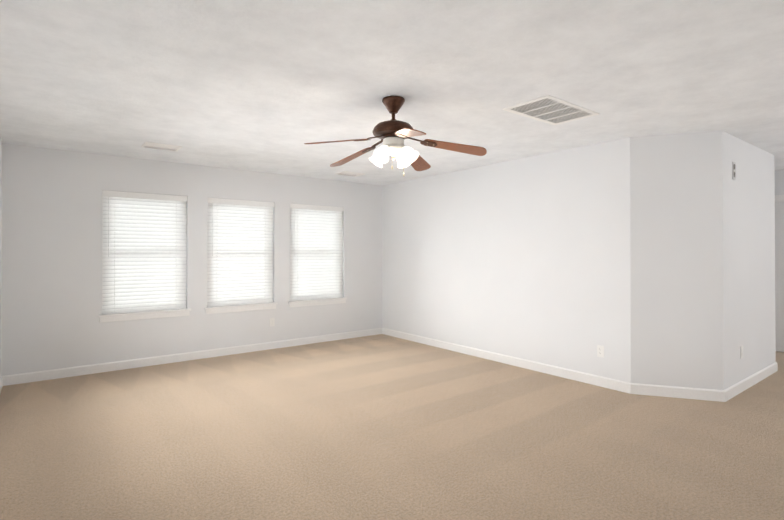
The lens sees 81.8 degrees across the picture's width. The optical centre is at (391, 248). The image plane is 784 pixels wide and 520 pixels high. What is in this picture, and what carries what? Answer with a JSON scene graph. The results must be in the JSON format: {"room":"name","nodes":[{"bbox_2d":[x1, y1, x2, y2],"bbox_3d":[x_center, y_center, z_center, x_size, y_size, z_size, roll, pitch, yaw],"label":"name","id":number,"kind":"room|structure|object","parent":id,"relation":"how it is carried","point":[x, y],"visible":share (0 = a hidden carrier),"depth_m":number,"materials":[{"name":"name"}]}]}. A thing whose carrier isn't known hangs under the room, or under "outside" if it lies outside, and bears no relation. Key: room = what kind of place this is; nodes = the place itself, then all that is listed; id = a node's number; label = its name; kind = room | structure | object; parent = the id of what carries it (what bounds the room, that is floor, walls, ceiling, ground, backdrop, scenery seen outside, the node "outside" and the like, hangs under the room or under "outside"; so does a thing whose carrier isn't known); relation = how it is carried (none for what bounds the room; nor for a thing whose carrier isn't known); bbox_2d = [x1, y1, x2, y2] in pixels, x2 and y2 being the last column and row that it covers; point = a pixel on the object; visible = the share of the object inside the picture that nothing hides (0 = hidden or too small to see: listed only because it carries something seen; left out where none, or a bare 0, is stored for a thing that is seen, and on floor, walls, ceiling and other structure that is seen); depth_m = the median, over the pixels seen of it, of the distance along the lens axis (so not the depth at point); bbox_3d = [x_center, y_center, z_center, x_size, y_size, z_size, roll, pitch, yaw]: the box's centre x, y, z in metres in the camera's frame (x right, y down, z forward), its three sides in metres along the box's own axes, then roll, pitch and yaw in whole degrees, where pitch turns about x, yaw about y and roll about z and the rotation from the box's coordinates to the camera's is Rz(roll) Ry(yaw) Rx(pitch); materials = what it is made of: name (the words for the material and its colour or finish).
{"room":"empty living room","nodes":[
{"label":"empty living room","id":0,"kind":"room"},
{"bbox_2d":[0,138,1,376],"bbox_3d":[-1.372,0.132,1.104,0.170,2.440,8.560,0,-1,-38],"label":"wall","id":1,"kind":"structure","parent":0,"point":[0,241],"depth_m":4.46,"materials":[{"name":"paint"}]},
{"bbox_2d":[1,143,381,375],"bbox_3d":[-0.767,0.174,7.086,8.440,2.440,0.170,0,-1,-38],"label":"wall","id":2,"kind":"structure","parent":0,"point":[51,300],"depth_m":5.21,"materials":[{"name":"paint"}]},
{"bbox_2d":[102,196,102,277],"bbox_3d":[-2.970,0.055,5.439,0.900,1.428,0.076,0,-1,-38],"label":"window unit","id":3,"kind":"structure","parent":2,"relation":"in","point":[102,232],"depth_m":5.15,"materials":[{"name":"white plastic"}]},
{"bbox_2d":[102,190,186,313],"bbox_3d":[-2.910,0.041,5.362,0.894,1.394,0.066,0,-1,-38],"label":"window blind","id":4,"kind":"object","parent":2,"relation":"attached to","point":[144,253],"visible":0.88,"depth_m":5.35,"materials":[{"name":"white plastic"}]},
{"bbox_2d":[98,308,190,322],"bbox_3d":[-2.910,0.784,5.357,0.970,0.085,0.129,0,-1,-38],"label":"window sill","id":5,"kind":"structure","parent":2,"relation":"attached to","point":[115,317],"depth_m":5.29,"materials":[{"name":"white wood"}]},
{"bbox_2d":[207,198,273,306],"bbox_3d":[-2.011,0.046,6.055,0.894,1.394,0.066,0,-1,-38],"label":"window blind","id":6,"kind":"object","parent":2,"relation":"attached to","point":[240,252],"visible":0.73,"depth_m":6.04,"materials":[{"name":"white plastic"}]},
{"bbox_2d":[204,302,277,313],"bbox_3d":[-2.012,0.789,6.050,0.970,0.085,0.129,0,-1,-38],"label":"window sill","id":7,"kind":"structure","parent":2,"relation":"attached to","point":[237,308],"depth_m":5.99,"materials":[{"name":"white wood"}]},
{"bbox_2d":[270,318,274,326],"bbox_3d":[-1.663,1.018,6.276,0.070,0.115,0.006,0,-1,-38],"label":"outlet","id":8,"kind":"object","parent":2,"relation":"attached to","point":[272,321],"visible":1,"depth_m":6.28,"materials":[{"name":"white plastic"}]},
{"bbox_2d":[290,203,343,300],"bbox_3d":[-1.113,0.051,6.749,0.894,1.394,0.066,0,-1,-38],"label":"window blind","id":9,"kind":"object","parent":2,"relation":"attached to","point":[316,250],"visible":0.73,"depth_m":6.74,"materials":[{"name":"white plastic"}]},
{"bbox_2d":[288,297,346,307],"bbox_3d":[-1.113,0.794,6.744,0.970,0.085,0.129,0,-1,-38],"label":"window sill","id":10,"kind":"structure","parent":2,"relation":"attached to","point":[311,302],"depth_m":6.70,"materials":[{"name":"white wood"}]},
{"bbox_2d":[0,328,777,401],"bbox_3d":[1.849,1.320,3.690,8.100,0.100,8.390,0,-1,-38],"label":"baseboard","id":11,"kind":"structure","parent":2,"relation":"attached to","point":[729,393],"depth_m":5.03,"materials":[{"name":"white wood"}]},
{"bbox_2d":[0,334,783,519],"bbox_3d":[1.849,1.420,3.690,8.440,0.100,8.730,0,-1,-38],"label":"floor","id":12,"kind":"structure","parent":0,"point":[380,427],"depth_m":3.17,"materials":[{"name":"carpet"}]},
{"bbox_2d":[0,0,783,184],"bbox_3d":[1.849,-1.120,3.708,8.440,0.100,8.730,0,-1,-38],"label":"ceiling","id":13,"kind":"structure","parent":0,"point":[270,86],"depth_m":2.83,"materials":[{"name":"paint"}]},
{"bbox_2d":[141,142,181,151],"bbox_3d":[-2.391,-1.055,4.697,0.340,0.014,0.260,0,-1,-38],"label":"ceiling vent","id":14,"kind":"object","parent":13,"relation":"in","point":[151,145],"visible":1,"depth_m":4.67,"materials":[{"name":"white metal"}]},
{"bbox_2d":[336,171,364,176],"bbox_3d":[-0.584,-1.044,6.333,0.340,0.014,0.260,0,-1,-38],"label":"ceiling vent","id":15,"kind":"object","parent":13,"relation":"in","point":[347,173],"visible":1,"depth_m":6.31,"materials":[{"name":"white metal"}]},
{"bbox_2d":[304,96,486,176],"bbox_3d":[-0.029,-0.793,3.240,1.242,0.558,1.248,0,-1,-38],"label":"ceiling fan","id":16,"kind":"object","parent":13,"relation":"hanging from","point":[393,133],"visible":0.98,"depth_m":3.17,"materials":[{"name":"brown wood"}]},
{"bbox_2d":[502,95,598,124],"bbox_3d":[1.244,-1.067,3.525,0.700,0.008,0.400,0,-1,-38],"label":"ceiling vent","id":17,"kind":"object","parent":13,"relation":"in","point":[549,109],"visible":1,"depth_m":3.50,"materials":[{"name":"white metal"}]},
{"bbox_2d":[382,131,775,389],"bbox_3d":[2.090,0.169,6.285,2.137,2.440,4.590,0,-1,-38],"label":"wall block","id":18,"kind":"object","parent":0,"point":[650,260],"visible":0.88,"depth_m":4.67,"materials":[{"name":"paint"}]},
{"bbox_2d":[597,345,603,357],"bbox_3d":[2.088,1.026,4.527,0.006,0.115,0.070,0,-1,-38],"label":"outlet","id":19,"kind":"object","parent":18,"relation":"attached to","point":[600,350],"visible":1,"depth_m":4.53,"materials":[{"name":"white plastic"}]},
{"bbox_2d":[732,162,735,179],"bbox_3d":[3.225,-0.736,4.263,0.075,0.165,0.008,0,-1,-38],"label":"switch plate","id":20,"kind":"object","parent":18,"relation":"attached to","point":[734,170],"visible":1,"depth_m":4.26,"materials":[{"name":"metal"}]},
{"bbox_2d":[740,346,742,358],"bbox_3d":[3.382,1.000,4.373,0.070,0.115,0.006,0,-1,-38],"label":"electrical outlet","id":21,"kind":"object","parent":18,"relation":"attached to","point":[741,351],"visible":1,"depth_m":4.36,"materials":[{"name":"white plastic"}]},
{"bbox_2d":[775,169,783,194],"bbox_3d":[5.121,0.168,6.226,0.170,2.440,8.390,0,-1,-38],"label":"wall","id":22,"kind":"structure","parent":0,"point":[779,182],"depth_m":6.03,"materials":[{"name":"paint"}]},
{"bbox_2d":[775,195,783,201],"bbox_3d":[5.095,0.337,6.248,0.188,2.103,0.940,0,-1,-38],"label":"door frame","id":23,"kind":"structure","parent":22,"relation":"attached to","point":[779,198],"depth_m":6.03,"materials":[{"name":"white wood"}]},
{"bbox_2d":[775,201,783,351],"bbox_3d":[5.045,0.372,6.210,0.099,2.007,0.778,0,-1,-38],"label":"door leaf","id":24,"kind":"structure","parent":22,"relation":"in","point":[779,269],"depth_m":6.05,"materials":[{"name":"white paint"}]}
]}

